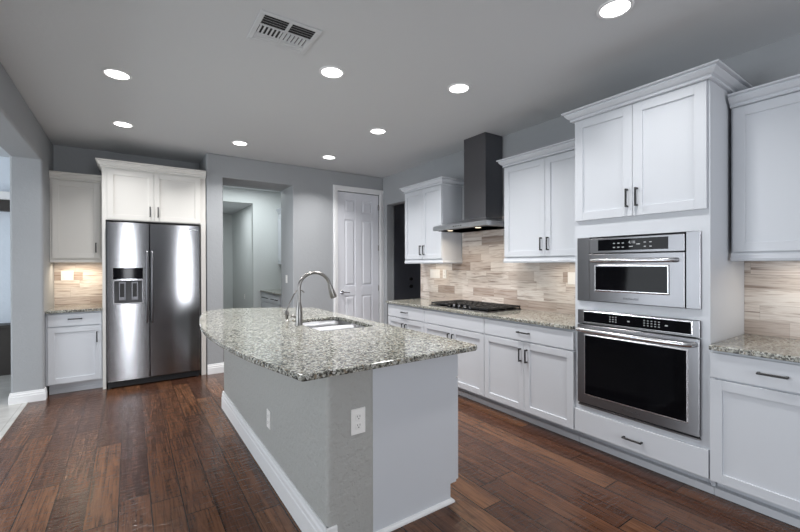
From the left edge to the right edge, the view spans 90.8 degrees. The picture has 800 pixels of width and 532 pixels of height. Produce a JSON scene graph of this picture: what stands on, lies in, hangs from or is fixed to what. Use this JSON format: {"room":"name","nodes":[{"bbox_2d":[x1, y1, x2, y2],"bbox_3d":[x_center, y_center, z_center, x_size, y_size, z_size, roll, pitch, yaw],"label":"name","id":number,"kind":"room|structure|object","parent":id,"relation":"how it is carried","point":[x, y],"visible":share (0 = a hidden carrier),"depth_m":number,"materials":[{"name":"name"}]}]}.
{"room":"kitchen","nodes":[
{"label":"kitchen","id":0,"kind":"room"},
{"bbox_2d":[0,156,10,322],"bbox_3d":[-6.625,-0.015,4.277,4.115,2.820,0.150,0,0,-34],"label":"wall","id":1,"kind":"structure","parent":0,"point":[5,304],"depth_m":5.18,"materials":[{"name":"white paint"}]},
{"bbox_2d":[0,191,9,211],"bbox_3d":[-5.877,-0.828,4.574,2.290,0.240,0.195,0,0,-34],"label":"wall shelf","id":2,"kind":"object","parent":1,"relation":"attached to","point":[4,196],"visible":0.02,"depth_m":5.05,"materials":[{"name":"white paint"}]},
{"bbox_2d":[0,62,53,392],"bbox_3d":[-1.434,-0.020,0.569,0.250,2.820,9.761,0,0,-34],"label":"wall","id":3,"kind":"structure","parent":0,"point":[29,148],"depth_m":4.00,"materials":[{"name":"grey paint"}]},
{"bbox_2d":[8,387,46,404],"bbox_3d":[-3.939,1.329,4.231,0.282,0.115,0.566,0,0,-34],"label":"baseboard","id":4,"kind":"structure","parent":3,"relation":"attached to","point":[41,394],"depth_m":4.00,"materials":[{"name":"white paint"}]},
{"bbox_2d":[53,145,198,304],"bbox_3d":[-3.597,-0.026,5.088,1.795,2.820,0.140,0,0,-34],"label":"wall","id":5,"kind":"structure","parent":0,"point":[65,158],"depth_m":4.85,"materials":[{"name":"grey paint"}]},
{"bbox_2d":[49,170,101,262],"bbox_3d":[-3.794,-0.552,4.652,0.480,1.025,0.350,0,0,-34],"label":"upper cabinet","id":6,"kind":"object","parent":5,"relation":"attached to","point":[75,198],"visible":0.9,"depth_m":4.53,"materials":[{"name":"white paint"}]},
{"bbox_2d":[54,263,101,305],"bbox_3d":[-3.888,0.213,4.795,0.480,0.516,0.011,0,0,-34],"label":"tile backsplash","id":7,"kind":"structure","parent":5,"relation":"attached to","point":[85,287],"depth_m":4.79,"materials":[{"name":"tile"}]},
{"bbox_2d":[61,271,72,280],"bbox_3d":[-3.982,0.116,4.718,0.115,0.117,0.009,0,0,-34],"label":"light switch","id":8,"kind":"object","parent":7,"relation":"attached to","point":[65,275],"visible":1,"depth_m":4.71,"materials":[{"name":"white plastic"}]},
{"bbox_2d":[223,214,232,308],"bbox_3d":[-5.329,-0.037,10.745,1.650,2.820,0.150,0,0,-34],"label":"wall","id":9,"kind":"structure","parent":0,"point":[227,218],"depth_m":11.01,"materials":[{"name":"grey paint"}]},
{"bbox_2d":[232,205,251,307],"bbox_3d":[-3.541,-0.039,9.492,0.120,2.820,3.940,0,0,-34],"label":"wall","id":10,"kind":"structure","parent":0,"point":[241,220],"depth_m":10.11,"materials":[{"name":"grey paint"}]},
{"bbox_2d":[276,207,280,263],"bbox_3d":[-1.971,-0.573,7.339,0.338,1.070,1.135,0,0,-34],"label":"upper cabinet","id":11,"kind":"object","parent":10,"relation":"attached to","point":[278,210],"visible":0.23,"depth_m":7.67,"materials":[{"name":"grey paint"}]},
{"bbox_2d":[223,187,280,307],"bbox_3d":[-2.896,-0.035,7.473,1.960,2.820,0.120,0,0,-34],"label":"wall","id":12,"kind":"structure","parent":0,"point":[266,270],"depth_m":7.57,"materials":[{"name":"grey paint"}]},
{"bbox_2d":[200,153,382,372],"bbox_3d":[-1.523,-0.035,5.983,2.639,2.820,0.550,0,0,-34],"label":"wall","id":13,"kind":"structure","parent":0,"point":[306,193],"depth_m":5.71,"materials":[{"name":"grey paint"}]},
{"bbox_2d":[207,363,223,374],"bbox_3d":[-2.494,1.317,5.265,0.209,0.125,0.496,0,0,-34],"label":"baseboard","id":14,"kind":"structure","parent":13,"relation":"attached to","point":[216,368],"depth_m":5.05,"materials":[{"name":"white paint"}]},
{"bbox_2d":[333,185,383,324],"bbox_3d":[-0.651,0.066,6.256,0.894,2.610,0.106,0,0,-34],"label":"door","id":15,"kind":"structure","parent":13,"relation":"in","point":[358,254],"depth_m":6.25,"materials":[{"name":"white paint"}]},
{"bbox_2d":[0,0,799,213],"bbox_3d":[-2.025,-1.498,3.824,11.200,0.120,15.800,0,0,-34],"label":"ceiling","id":16,"kind":"structure","parent":0,"point":[197,86],"depth_m":2.83,"materials":[{"name":"white paint"}]},
{"bbox_2d":[101,68,131,80],"bbox_3d":[-2.115,-1.431,2.947,0.188,0.006,0.188,0,0,-34],"label":"recessed light","id":17,"kind":"object","parent":16,"relation":"in","point":[117,74],"visible":1,"depth_m":2.94,"materials":[{"name":"white paint"}]},
{"bbox_2d":[112,121,133,127],"bbox_3d":[-2.801,-1.432,3.987,0.188,0.006,0.188,0,0,-34],"label":"recessed light","id":18,"kind":"object","parent":16,"relation":"in","point":[117,123],"visible":1,"depth_m":3.98,"materials":[{"name":"white paint"}]},
{"bbox_2d":[231,141,247,145],"bbox_3d":[-1.873,-1.437,4.617,0.188,0.006,0.188,0,0,-34],"label":"recessed light","id":19,"kind":"object","parent":16,"relation":"in","point":[239,143],"visible":1,"depth_m":4.62,"materials":[{"name":"white paint"}]},
{"bbox_2d":[246,9,321,55],"bbox_3d":[-0.722,-1.433,2.447,0.366,0.008,0.345,0,0,-34],"label":"ceiling vent","id":20,"kind":"object","parent":16,"relation":"in","point":[270,29],"visible":1,"depth_m":2.43,"materials":[{"name":"white metal"}]},
{"bbox_2d":[322,155,335,158],"bbox_3d":[-0.941,-1.441,5.227,0.188,0.006,0.188,0,0,-34],"label":"recessed light","id":21,"kind":"object","parent":16,"relation":"in","point":[324,156],"visible":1,"depth_m":5.23,"materials":[{"name":"white paint"}]},
{"bbox_2d":[319,66,344,78],"bbox_3d":[-0.505,-1.436,2.926,0.188,0.006,0.188,0,0,-34],"label":"recessed light","id":22,"kind":"object","parent":16,"relation":"in","point":[332,72],"visible":1,"depth_m":2.92,"materials":[{"name":"white paint"}]},
{"bbox_2d":[369,128,386,133],"bbox_3d":[-0.235,-1.440,4.218,0.188,0.006,0.188,0,0,-34],"label":"recessed light","id":23,"kind":"object","parent":16,"relation":"in","point":[374,130],"visible":1,"depth_m":4.21,"materials":[{"name":"white paint"}]},
{"bbox_2d":[447,83,470,93],"bbox_3d":[0.478,-1.440,3.197,0.188,0.006,0.188,0,0,-34],"label":"recessed light","id":24,"kind":"object","parent":16,"relation":"in","point":[456,88],"visible":1,"depth_m":3.19,"materials":[{"name":"white paint"}]},
{"bbox_2d":[596,0,634,19],"bbox_3d":[1.202,-1.439,2.205,0.188,0.006,0.188,0,0,-34],"label":"recessed light","id":25,"kind":"object","parent":16,"relation":"in","point":[611,9],"visible":1,"depth_m":2.20,"materials":[{"name":"white paint"}]},
{"bbox_2d":[0,372,799,531],"bbox_3d":[-2.016,1.431,3.833,11.200,0.103,15.800,0,0,-34],"label":"floor","id":26,"kind":"structure","parent":0,"point":[165,455],"depth_m":2.55,"materials":[{"name":"brown wood"}]},
{"bbox_2d":[0,323,10,375],"bbox_3d":[-5.858,1.070,4.547,2.315,0.637,0.265,0,0,-34],"label":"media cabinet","id":27,"kind":"object","parent":26,"relation":"on","point":[5,328],"visible":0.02,"depth_m":5.00,"materials":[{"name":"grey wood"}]},
{"bbox_2d":[0,402,27,439],"bbox_3d":[-1.229,1.387,0.274,0.022,0.006,9.040,0,0,-34],"label":"trim","id":28,"kind":"structure","parent":26,"relation":"on","point":[26,403],"depth_m":3.50,"materials":[{"name":"tile"}]},
{"bbox_2d":[46,311,102,394],"bbox_3d":[-3.704,0.944,4.533,0.480,0.884,0.650,0,0,-34],"label":"base cabinet","id":29,"kind":"object","parent":26,"relation":"on","point":[74,340],"visible":0.94,"depth_m":4.30,"materials":[{"name":"grey paint"}]},
{"bbox_2d":[45,304,101,313],"bbox_3d":[-3.707,0.486,4.534,0.480,0.030,0.646,0,0,-34],"label":"countertop","id":30,"kind":"structure","parent":29,"relation":"on","point":[88,307],"depth_m":4.37,"materials":[{"name":"stone"}]},
{"bbox_2d":[95,158,205,388],"bbox_3d":[-3.086,0.093,4.936,1.109,2.578,0.685,0,0,-34],"label":"tall cabinet","id":31,"kind":"object","parent":26,"relation":"on","point":[132,192],"visible":0.98,"depth_m":4.68,"materials":[{"name":"white paint"}]},
{"bbox_2d":[106,222,199,388],"bbox_3d":[-3.045,0.440,4.894,0.931,1.885,0.724,0,0,-34],"label":"refrigerator","id":32,"kind":"object","parent":26,"relation":"on","point":[153,270],"visible":1,"depth_m":4.62,"materials":[{"name":"silver metal"}]},
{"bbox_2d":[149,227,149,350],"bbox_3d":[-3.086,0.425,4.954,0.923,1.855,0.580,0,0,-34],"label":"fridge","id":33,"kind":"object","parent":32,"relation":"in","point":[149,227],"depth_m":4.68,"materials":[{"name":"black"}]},
{"bbox_2d":[261,292,280,307],"bbox_3d":[-2.095,0.931,7.255,0.650,0.884,1.135,0,0,-34],"label":"base cabinet","id":34,"kind":"object","parent":26,"relation":"on","point":[268,300],"visible":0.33,"depth_m":7.06,"materials":[{"name":"grey paint"}]},
{"bbox_2d":[260,289,280,294],"bbox_3d":[-2.086,0.474,7.249,0.638,0.030,1.155,0,0,-34],"label":"countertop","id":35,"kind":"structure","parent":34,"relation":"on","point":[276,291],"depth_m":7.11,"materials":[{"name":"stone"}]},
{"bbox_2d":[222,320,457,531],"bbox_3d":[-0.667,0.939,3.079,0.908,0.884,2.468,0,0,-34],"label":"kitchen island","id":36,"kind":"object","parent":26,"relation":"on","point":[388,476],"visible":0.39,"depth_m":2.11,"materials":[{"name":"grey paint"}]},
{"bbox_2d":[267,409,270,429],"bbox_3d":[-0.863,1.004,2.586,0.008,0.120,0.074,0,0,-34],"label":"wall outlet","id":37,"kind":"object","parent":36,"relation":"attached to","point":[268,411],"visible":1,"depth_m":2.57,"materials":[{"name":"white plastic"}]},
{"bbox_2d":[199,308,476,381],"bbox_3d":[-0.888,0.482,3.188,1.260,0.030,2.998,0,0,-34],"label":"island countertop","id":38,"kind":"structure","parent":36,"relation":"on","point":[262,337],"depth_m":2.40,"materials":[{"name":"stone"}]},
{"bbox_2d":[284,290,304,320],"bbox_3d":[-0.905,0.331,3.389,0.179,0.269,0.040,0,0,-34],"label":"water dispenser","id":39,"kind":"object","parent":38,"relation":"on","point":[286,313],"visible":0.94,"depth_m":3.35,"materials":[{"name":"silver metal"}]},
{"bbox_2d":[284,310,288,320],"bbox_3d":[-0.963,0.421,3.350,0.040,0.090,0.040,0,0,-34],"label":"tap","id":40,"kind":"object","parent":39,"relation":"attached to","point":[286,313],"depth_m":3.34,"materials":[{"name":"silver metal"}]},
{"bbox_2d":[291,271,336,325],"bbox_3d":[-0.689,0.253,3.178,0.384,0.426,0.060,0,0,-34],"label":"kitchen faucet","id":41,"kind":"object","parent":38,"relation":"on","point":[299,313],"visible":1,"depth_m":3.10,"materials":[{"name":"silver metal"}]},
{"bbox_2d":[295,302,302,325],"bbox_3d":[-0.795,0.376,3.105,0.060,0.180,0.060,0,0,-34],"label":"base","id":42,"kind":"object","parent":41,"relation":"attached to","point":[299,313],"depth_m":3.08,"materials":[{"name":"silver metal"}]},
{"bbox_2d":[303,320,363,330],"bbox_3d":[-0.568,0.594,3.231,0.457,0.195,0.707,0,0,-34],"label":"sink","id":43,"kind":"object","parent":38,"relation":"in","point":[328,325],"visible":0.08,"depth_m":3.48,"materials":[{"name":"silver metal"}]},
{"bbox_2d":[351,407,364,435],"bbox_3d":[-0.202,0.754,1.918,0.078,0.125,0.008,0,0,-34],"label":"wall outlet","id":44,"kind":"object","parent":36,"relation":"attached to","point":[358,414],"visible":1,"depth_m":1.91,"materials":[{"name":"white plastic"}]},
{"bbox_2d":[356,413,361,419],"bbox_3d":[-0.201,0.733,1.915,0.034,0.028,0.003,0,0,-34],"label":"receptacle","id":45,"kind":"object","parent":44,"relation":"attached to","point":[358,415],"depth_m":1.92,"materials":[{"name":"white plastic"}]},
{"bbox_2d":[356,422,361,428],"bbox_3d":[-0.201,0.775,1.916,0.034,0.028,0.003,0,0,-34],"label":"receptacle","id":46,"kind":"object","parent":44,"relation":"attached to","point":[358,424],"depth_m":1.92,"materials":[{"name":"white plastic"}]},
{"bbox_2d":[388,303,424,331],"bbox_3d":[0.310,0.930,5.061,0.667,0.884,0.771,0,0,-34],"label":"base cabinet","id":47,"kind":"object","parent":26,"relation":"on","point":[408,317],"visible":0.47,"depth_m":4.86,"materials":[{"name":"grey paint"}]},
{"bbox_2d":[424,309,492,406],"bbox_3d":[0.793,0.931,4.356,0.667,0.884,0.937,0,0,-34],"label":"base cabinet","id":48,"kind":"object","parent":26,"relation":"on","point":[456,326],"visible":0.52,"depth_m":4.02,"materials":[{"name":"grey paint"}]},
{"bbox_2d":[484,317,582,441],"bbox_3d":[1.322,0.931,3.586,0.667,0.884,0.928,0,0,-34],"label":"base cabinet","id":49,"kind":"object","parent":26,"relation":"on","point":[529,369],"visible":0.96,"depth_m":3.35,"materials":[{"name":"grey paint"}]},
{"bbox_2d":[385,298,574,329],"bbox_3d":[0.831,0.473,4.309,0.655,0.030,2.675,0,0,-34],"label":"countertop","id":50,"kind":"structure","parent":49,"relation":"on","point":[551,319],"depth_m":3.73,"materials":[{"name":"stone"}]},
{"bbox_2d":[430,300,520,312],"bbox_3d":[0.812,0.437,4.371,0.531,0.042,0.910,0,0,-34],"label":"gas cooktop","id":51,"kind":"object","parent":50,"relation":"in","point":[485,307],"visible":1,"depth_m":4.23,"materials":[{"name":"black metal"}]},
{"bbox_2d":[561,59,752,494],"bbox_3d":[1.813,0.101,2.837,0.698,2.546,0.987,0,0,-34],"label":"tall cabinet","id":52,"kind":"object","parent":26,"relation":"on","point":[661,164],"visible":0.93,"depth_m":2.53,"materials":[{"name":"grey paint"}]},
{"bbox_2d":[576,309,700,440],"bbox_3d":[1.756,0.688,2.803,0.604,0.720,0.776,0,0,-34],"label":"wall oven","id":53,"kind":"object","parent":52,"relation":"in","point":[644,369],"visible":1,"depth_m":2.60,"materials":[{"name":"silver metal"}]},
{"bbox_2d":[577,231,700,308],"bbox_3d":[1.736,0.024,2.794,0.542,0.472,0.786,0,0,-34],"label":"microwave","id":54,"kind":"object","parent":52,"relation":"in","point":[652,270],"visible":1,"depth_m":2.61,"materials":[{"name":"silver metal"}]},
{"bbox_2d":[710,350,799,527],"bbox_3d":[2.228,0.932,2.265,0.667,0.884,0.553,0,0,-34],"label":"base cabinet","id":55,"kind":"object","parent":26,"relation":"on","point":[755,401],"visible":0.99,"depth_m":2.16,"materials":[{"name":"grey paint"}]},
{"bbox_2d":[709,334,799,362],"bbox_3d":[2.232,0.475,2.266,0.655,0.030,0.552,0,0,-34],"label":"countertop","id":56,"kind":"structure","parent":55,"relation":"on","point":[778,348],"depth_m":2.26,"materials":[{"name":"stone"}]},
{"bbox_2d":[394,203,420,298],"bbox_3d":[0.499,-0.046,7.831,2.515,2.820,0.150,0,0,-34],"label":"wall","id":57,"kind":"structure","parent":0,"point":[399,210],"depth_m":7.43,"materials":[{"name":"black paint"}]},
{"bbox_2d":[394,226,416,299],"bbox_3d":[-0.016,0.311,7.339,0.835,2.090,0.070,0,0,-34],"label":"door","id":58,"kind":"structure","parent":57,"relation":"in","point":[405,275],"depth_m":7.37,"materials":[{"name":"black wood"}]},
{"bbox_2d":[382,34,799,323],"bbox_3d":[2.151,-0.038,3.083,0.135,2.820,9.850,0,0,-34],"label":"wall","id":59,"kind":"structure","parent":0,"point":[778,60],"depth_m":4.15,"materials":[{"name":"grey paint"}]},
{"bbox_2d":[399,176,463,263],"bbox_3d":[0.403,-0.550,5.163,0.385,1.033,0.894,0,0,-34],"label":"upper cabinet","id":60,"kind":"object","parent":59,"relation":"attached to","point":[429,204],"visible":0.99,"depth_m":4.93,"materials":[{"name":"grey paint"}]},
{"bbox_2d":[433,132,503,232],"bbox_3d":[0.824,-0.926,4.445,0.479,1.042,0.850,0,0,-34],"label":"range hood","id":61,"kind":"object","parent":59,"relation":"attached to","point":[482,173],"visible":0.97,"depth_m":4.34,"materials":[{"name":"silver metal"}]},
{"bbox_2d":[421,216,574,314],"bbox_3d":[1.076,-0.051,4.519,0.011,1.016,2.745,0,0,-34],"label":"tile backsplash","id":62,"kind":"structure","parent":59,"relation":"attached to","point":[482,275],"depth_m":4.49,"materials":[{"name":"tile"}]},
{"bbox_2d":[430,269,439,277],"bbox_3d":[0.479,0.103,5.370,0.009,0.112,0.192,0,0,-34],"label":"light switch","id":63,"kind":"object","parent":62,"relation":"attached to","point":[434,273],"visible":1,"depth_m":5.37,"materials":[{"name":"white plastic"}]},
{"bbox_2d":[568,272,574,284],"bbox_3d":[1.626,0.117,3.699,0.009,0.117,0.115,0,0,-34],"label":"light switch","id":64,"kind":"object","parent":62,"relation":"attached to","point":[571,275],"visible":0.66,"depth_m":3.71,"materials":[{"name":"white plastic"}]},
{"bbox_2d":[496,138,574,262],"bbox_3d":[1.410,-0.549,3.695,0.385,1.033,0.985,0,0,-34],"label":"upper cabinet","id":65,"kind":"object","parent":59,"relation":"attached to","point":[539,184],"visible":0.78,"depth_m":3.61,"materials":[{"name":"grey paint"}]},
{"bbox_2d":[728,74,799,260],"bbox_3d":[2.344,-0.548,2.334,0.385,1.033,0.538,0,0,-34],"label":"upper cabinet","id":66,"kind":"object","parent":59,"relation":"attached to","point":[765,118],"visible":1,"depth_m":2.34,"materials":[{"name":"grey paint"}]},
{"bbox_2d":[744,261,799,339],"bbox_3d":[2.497,0.213,2.449,0.011,0.490,0.554,0,0,-34],"label":"tile backsplash","id":67,"kind":"structure","parent":59,"relation":"attached to","point":[771,288],"depth_m":2.56,"materials":[{"name":"tile"}]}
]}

